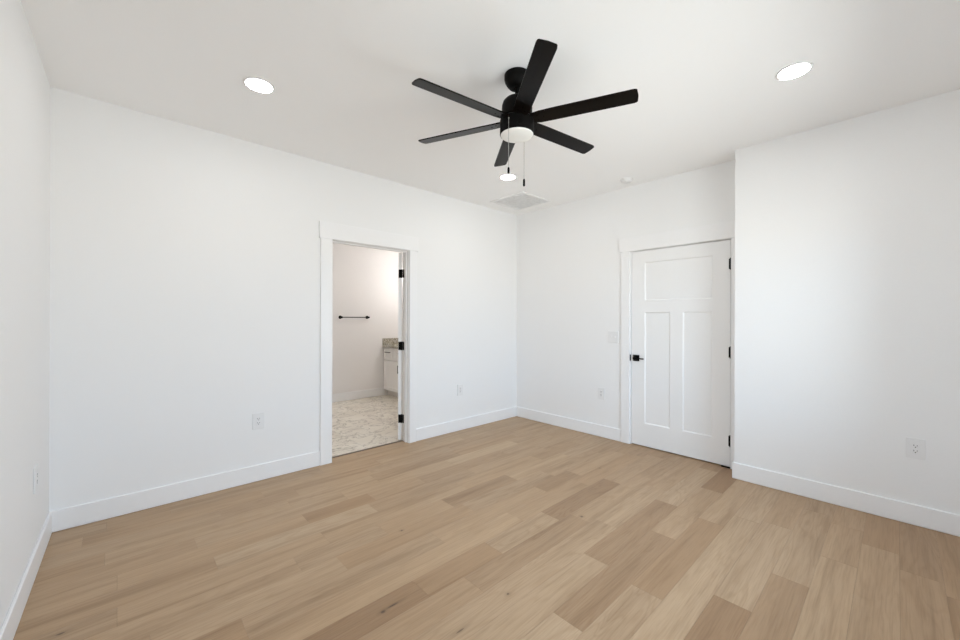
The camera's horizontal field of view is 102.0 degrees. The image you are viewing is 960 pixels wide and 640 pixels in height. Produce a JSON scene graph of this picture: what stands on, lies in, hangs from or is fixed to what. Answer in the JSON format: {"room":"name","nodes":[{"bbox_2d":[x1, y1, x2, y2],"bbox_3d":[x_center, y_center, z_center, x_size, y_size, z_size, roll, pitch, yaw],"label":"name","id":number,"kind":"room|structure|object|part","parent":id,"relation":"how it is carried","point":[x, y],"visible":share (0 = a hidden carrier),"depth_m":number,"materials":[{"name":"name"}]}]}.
{"room":"empty bedroom","nodes":[
{"label":"empty bedroom","id":0,"kind":"room"},
{"bbox_2d":[0,0,49,627],"bbox_3d":[-1.333,-0.055,0.829,0.140,2.743,4.320,0,0,-42],"label":"wall","id":1,"kind":"structure","parent":0,"point":[24,83],"depth_m":1.77,"materials":[{"name":"white paint"}]},
{"bbox_2d":[0,512,51,639],"bbox_3d":[-1.289,1.250,0.891,0.014,0.133,4.026,0,0,-42],"label":"baseboard","id":2,"kind":"structure","parent":1,"relation":"attached to","point":[8,629],"depth_m":1.80,"materials":[{"name":"white paint"}]},
{"bbox_2d":[33,464,37,493],"bbox_3d":[-2.313,0.829,2.026,0.010,0.130,0.086,0,0,-42],"label":"wall outlet","id":3,"kind":"object","parent":1,"relation":"attached to","point":[35,469],"visible":1,"depth_m":2.00,"materials":[{"name":"white plastic"}]},
{"bbox_2d":[49,87,516,511],"bbox_3d":[-1.162,-0.054,3.853,4.450,2.743,0.113,0,0,-43],"label":"wall","id":4,"kind":"structure","parent":0,"point":[185,259],"depth_m":2.96,"materials":[{"name":"white paint"}]},
{"bbox_2d":[252,412,263,429],"bbox_3d":[-1.806,0.828,3.171,0.086,0.130,0.010,0,0,-43],"label":"wall outlet","id":5,"kind":"object","parent":4,"relation":"attached to","point":[257,418],"visible":1,"depth_m":3.17,"materials":[{"name":"white plastic"}]},
{"bbox_2d":[256,417,260,425],"bbox_3d":[-1.804,0.828,3.169,0.035,0.069,0.004,0,0,-43],"label":"receptacle","id":6,"kind":"object","parent":5,"relation":"attached to","point":[258,419],"depth_m":3.17,"materials":[{"name":"white plastic"}]},
{"bbox_2d":[50,406,516,532],"bbox_3d":[-1.070,1.251,3.855,4.306,0.133,0.014,0,0,-43],"label":"baseboard","id":7,"kind":"structure","parent":4,"relation":"attached to","point":[86,513],"depth_m":2.92,"materials":[{"name":"white paint"}]},
{"bbox_2d":[319,221,417,465],"bbox_3d":[-1.100,0.217,3.894,1.052,2.200,0.137,0,0,-43],"label":"door frame","id":8,"kind":"structure","parent":4,"relation":"attached to","point":[329,233],"depth_m":3.79,"materials":[{"name":"white paint"}]},
{"bbox_2d":[398,253,403,439],"bbox_3d":[-0.900,0.293,4.617,0.070,2.030,0.844,0,0,-7],"label":"door","id":9,"kind":"structure","parent":4,"relation":"in","point":[401,270],"depth_m":4.22,"materials":[{"name":"white paint"}]},
{"bbox_2d":[457,384,462,395],"bbox_3d":[-0.235,0.840,4.635,0.086,0.130,0.010,0,0,-43],"label":"wall outlet","id":10,"kind":"object","parent":4,"relation":"attached to","point":[460,386],"visible":1,"depth_m":4.63,"materials":[{"name":"white plastic"}]},
{"bbox_2d":[332,243,402,394],"bbox_3d":[-2.593,-0.059,5.975,3.550,2.743,0.100,0,0,-43],"label":"wall","id":11,"kind":"structure","parent":0,"point":[364,279],"depth_m":6.49,"materials":[{"name":"paint"}]},
{"bbox_2d":[339,316,369,318],"bbox_3d":[-2.044,-0.034,6.362,0.516,0.054,0.082,0,0,-43],"label":"towel bar","id":12,"kind":"object","parent":11,"relation":"attached to","point":[340,317],"visible":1,"depth_m":6.31,"materials":[{"name":"black metal"}]},
{"bbox_2d":[332,387,384,402],"bbox_3d":[-2.759,1.246,5.746,3.000,0.133,0.014,0,0,-43],"label":"baseboard","id":13,"kind":"structure","parent":11,"relation":"attached to","point":[338,397],"depth_m":6.42,"materials":[{"name":"white paint"}]},
{"bbox_2d":[13,395,959,639],"bbox_3d":[-0.561,1.349,3.269,4.680,0.060,6.835,0,0,-43],"label":"floor","id":14,"kind":"structure","parent":0,"point":[513,528],"depth_m":2.17,"materials":[{"name":"brown wood"}]},
{"bbox_2d":[332,440,402,457],"bbox_3d":[-1.144,1.316,3.950,0.822,0.006,0.024,0,0,-43],"label":"threshold","id":15,"kind":"object","parent":14,"relation":"on","point":[400,440],"visible":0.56,"depth_m":3.93,"materials":[{"name":"beige wood"}]},
{"bbox_2d":[384,347,397,396],"bbox_3d":[-0.970,0.900,6.385,0.608,0.836,1.513,0,0,-43],"label":"vanity cabinet","id":16,"kind":"object","parent":14,"relation":"on","point":[390,354],"visible":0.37,"depth_m":6.59,"materials":[{"name":"white paint"}]},
{"bbox_3d":[-1.549,0.596,6.642,0.040,0.184,0.290,0,0,-43],"label":"drawer","id":17,"kind":"part","parent":16,"relation":"part of","materials":[{"name":"white paint"}]},
{"bbox_2d":[383,338,397,348],"bbox_3d":[-0.954,0.407,6.386,0.588,0.148,1.534,0,0,-43],"label":"countertop","id":18,"kind":"structure","parent":16,"relation":"on","point":[387,342],"depth_m":6.79,"materials":[{"name":"stone"}]},
{"bbox_3d":[-1.468,0.955,6.554,0.040,0.502,0.530,0,0,-43],"label":"door","id":19,"kind":"part","parent":16,"relation":"part of","materials":[{"name":"white paint"}]},
{"bbox_3d":[-1.239,0.597,6.309,0.040,0.184,0.570,0,0,-43],"label":"drawer","id":20,"kind":"part","parent":16,"relation":"part of","materials":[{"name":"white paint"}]},
{"bbox_2d":[21,0,959,215],"bbox_3d":[0.307,-1.472,2.347,4.680,0.100,4.313,0,0,-43],"label":"ceiling","id":21,"kind":"structure","parent":0,"point":[342,73],"depth_m":2.23,"materials":[{"name":"white paint"}]},
{"bbox_2d":[243,77,274,93],"bbox_3d":[-1.344,-1.423,2.368,0.170,0.007,0.170,0,0,-43],"label":"recessed light","id":22,"kind":"object","parent":21,"relation":"in","point":[259,85],"visible":1,"depth_m":2.36,"materials":[{"name":"white plastic"}]},
{"bbox_2d":[499,174,515,179],"bbox_3d":[0.279,-1.418,3.881,0.170,0.007,0.170,0,0,-43],"label":"recessed light","id":23,"kind":"object","parent":21,"relation":"in","point":[504,176],"visible":1,"depth_m":3.88,"materials":[{"name":"white plastic"}]},
{"bbox_2d":[490,191,550,210],"bbox_3d":[0.486,-1.417,4.685,0.524,0.008,0.524,0,0,-43],"label":"ceiling vent","id":24,"kind":"object","parent":21,"relation":"in","point":[522,200],"visible":1,"depth_m":4.68,"materials":[{"name":"white metal"}]},
{"bbox_2d":[412,39,638,185],"bbox_3d":[0.215,-1.113,2.261,1.302,0.617,1.230,0,0,-43],"label":"ceiling fan","id":25,"kind":"object","parent":21,"relation":"hanging from","point":[518,123],"visible":1,"depth_m":2.16,"materials":[{"name":"black metal"}]},
{"bbox_3d":[-0.123,-1.151,2.413,0.569,0.026,0.094,0,0,24],"label":"blade","id":26,"kind":"part","parent":25,"relation":"part of","materials":[{"name":"black wood"}]},
{"bbox_3d":[-0.086,-1.151,2.044,0.569,0.026,0.094,0,0,-36],"label":"blade","id":27,"kind":"part","parent":25,"relation":"part of","materials":[{"name":"black wood"}]},
{"bbox_3d":[0.177,-1.151,2.630,0.094,0.026,0.569,0,0,-6],"label":"blade","id":28,"kind":"part","parent":25,"relation":"part of","materials":[{"name":"black wood"}]},
{"bbox_3d":[0.162,-0.991,2.176,0.006,0.281,0.010,0,0,32],"label":"pull chain","id":29,"kind":"part","parent":25,"relation":"part of","materials":[{"name":"grey metal"}]},
{"bbox_2d":[501,127,532,142],"bbox_3d":[0.214,-1.068,2.261,0.189,0.025,0.189,0,0,-43],"label":"diffuser","id":30,"kind":"object","parent":25,"relation":"attached to","point":[516,134],"depth_m":2.23,"materials":[{"name":"white glass"}]},
{"bbox_3d":[0.252,-1.150,1.893,0.094,0.026,0.569,0,0,-6],"label":"blade","id":31,"kind":"part","parent":25,"relation":"part of","materials":[{"name":"black wood"}]},
{"bbox_3d":[0.515,-1.150,2.478,0.569,0.026,0.094,0,0,-36],"label":"blade","id":32,"kind":"part","parent":25,"relation":"part of","materials":[{"name":"black wood"}]},
{"bbox_3d":[0.553,-1.149,2.110,0.569,0.026,0.094,0,0,24],"label":"blade","id":33,"kind":"part","parent":25,"relation":"part of","materials":[{"name":"black wood"}]},
{"bbox_2d":[620,177,632,183],"bbox_3d":[1.482,-1.399,3.932,0.124,0.038,0.124,0,0,-43],"label":"smoke detector","id":34,"kind":"object","parent":21,"relation":"attached to","point":[625,180],"visible":1,"depth_m":3.90,"materials":[{"name":"white plastic"}]},
{"bbox_2d":[775,61,813,80],"bbox_3d":[1.791,-1.414,2.219,0.170,0.007,0.170,0,0,-43],"label":"recessed light","id":35,"kind":"object","parent":21,"relation":"in","point":[795,70],"visible":1,"depth_m":2.21,"materials":[{"name":"white plastic"}]},
{"bbox_2d":[517,160,734,428],"bbox_3d":[1.507,-0.047,4.340,0.120,2.743,3.039,0,0,-43],"label":"wall","id":36,"kind":"structure","parent":0,"point":[569,257],"depth_m":4.54,"materials":[{"name":"white paint"}]},
{"bbox_2d":[517,406,620,441],"bbox_3d":[1.017,1.257,4.764,0.014,0.133,1.502,0,0,-43],"label":"baseboard","id":37,"kind":"structure","parent":36,"relation":"attached to","point":[612,433],"depth_m":4.67,"materials":[{"name":"white paint"}]},
{"bbox_2d":[598,387,604,399],"bbox_3d":[1.368,0.837,4.391,0.010,0.130,0.086,0,0,-43],"label":"wall outlet","id":38,"kind":"object","parent":36,"relation":"attached to","point":[601,391],"visible":1,"depth_m":4.38,"materials":[{"name":"white plastic"}]},
{"bbox_2d":[608,331,618,342],"bbox_3d":[1.464,0.192,4.283,0.019,0.125,0.124,0,0,-43],"label":"light switch","id":39,"kind":"object","parent":36,"relation":"attached to","point":[613,336],"visible":1,"depth_m":4.28,"materials":[{"name":"white plastic"}]},
{"bbox_2d":[619,220,734,468],"bbox_3d":[1.941,0.226,3.853,0.139,2.200,1.126,0,0,-43],"label":"door frame","id":40,"kind":"structure","parent":36,"relation":"attached to","point":[721,231],"depth_m":4.07,"materials":[{"name":"white paint"}]},
{"bbox_2d":[630,240,730,466],"bbox_3d":[1.916,0.301,3.801,0.093,2.030,0.941,0,0,-43],"label":"door","id":41,"kind":"structure","parent":36,"relation":"in","point":[681,295],"depth_m":3.76,"materials":[{"name":"white paint"}]},
{"bbox_2d":[734,89,959,514],"bbox_3d":[2.749,-0.043,2.755,0.224,2.743,1.574,0,0,-43],"label":"wall","id":42,"kind":"structure","parent":0,"point":[847,232],"depth_m":2.71,"materials":[{"name":"white paint"}]},
{"bbox_2d":[732,461,959,536],"bbox_3d":[2.677,1.262,2.796,0.208,0.133,1.448,0,0,-43],"label":"baseboard","id":43,"kind":"structure","parent":42,"relation":"attached to","point":[929,518],"depth_m":2.71,"materials":[{"name":"white paint"}]},
{"bbox_2d":[906,437,925,459],"bbox_3d":[2.813,0.835,2.513,0.010,0.130,0.086,0,0,-43],"label":"wall outlet","id":44,"kind":"object","parent":42,"relation":"attached to","point":[915,448],"visible":1,"depth_m":2.51,"materials":[{"name":"white plastic"}]},
{"bbox_2d":[911,443,919,454],"bbox_3d":[2.811,0.835,2.511,0.004,0.069,0.035,0,0,-43],"label":"receptacle","id":45,"kind":"object","parent":44,"relation":"attached to","point":[915,447],"depth_m":2.51,"materials":[{"name":"white plastic"}]}
]}

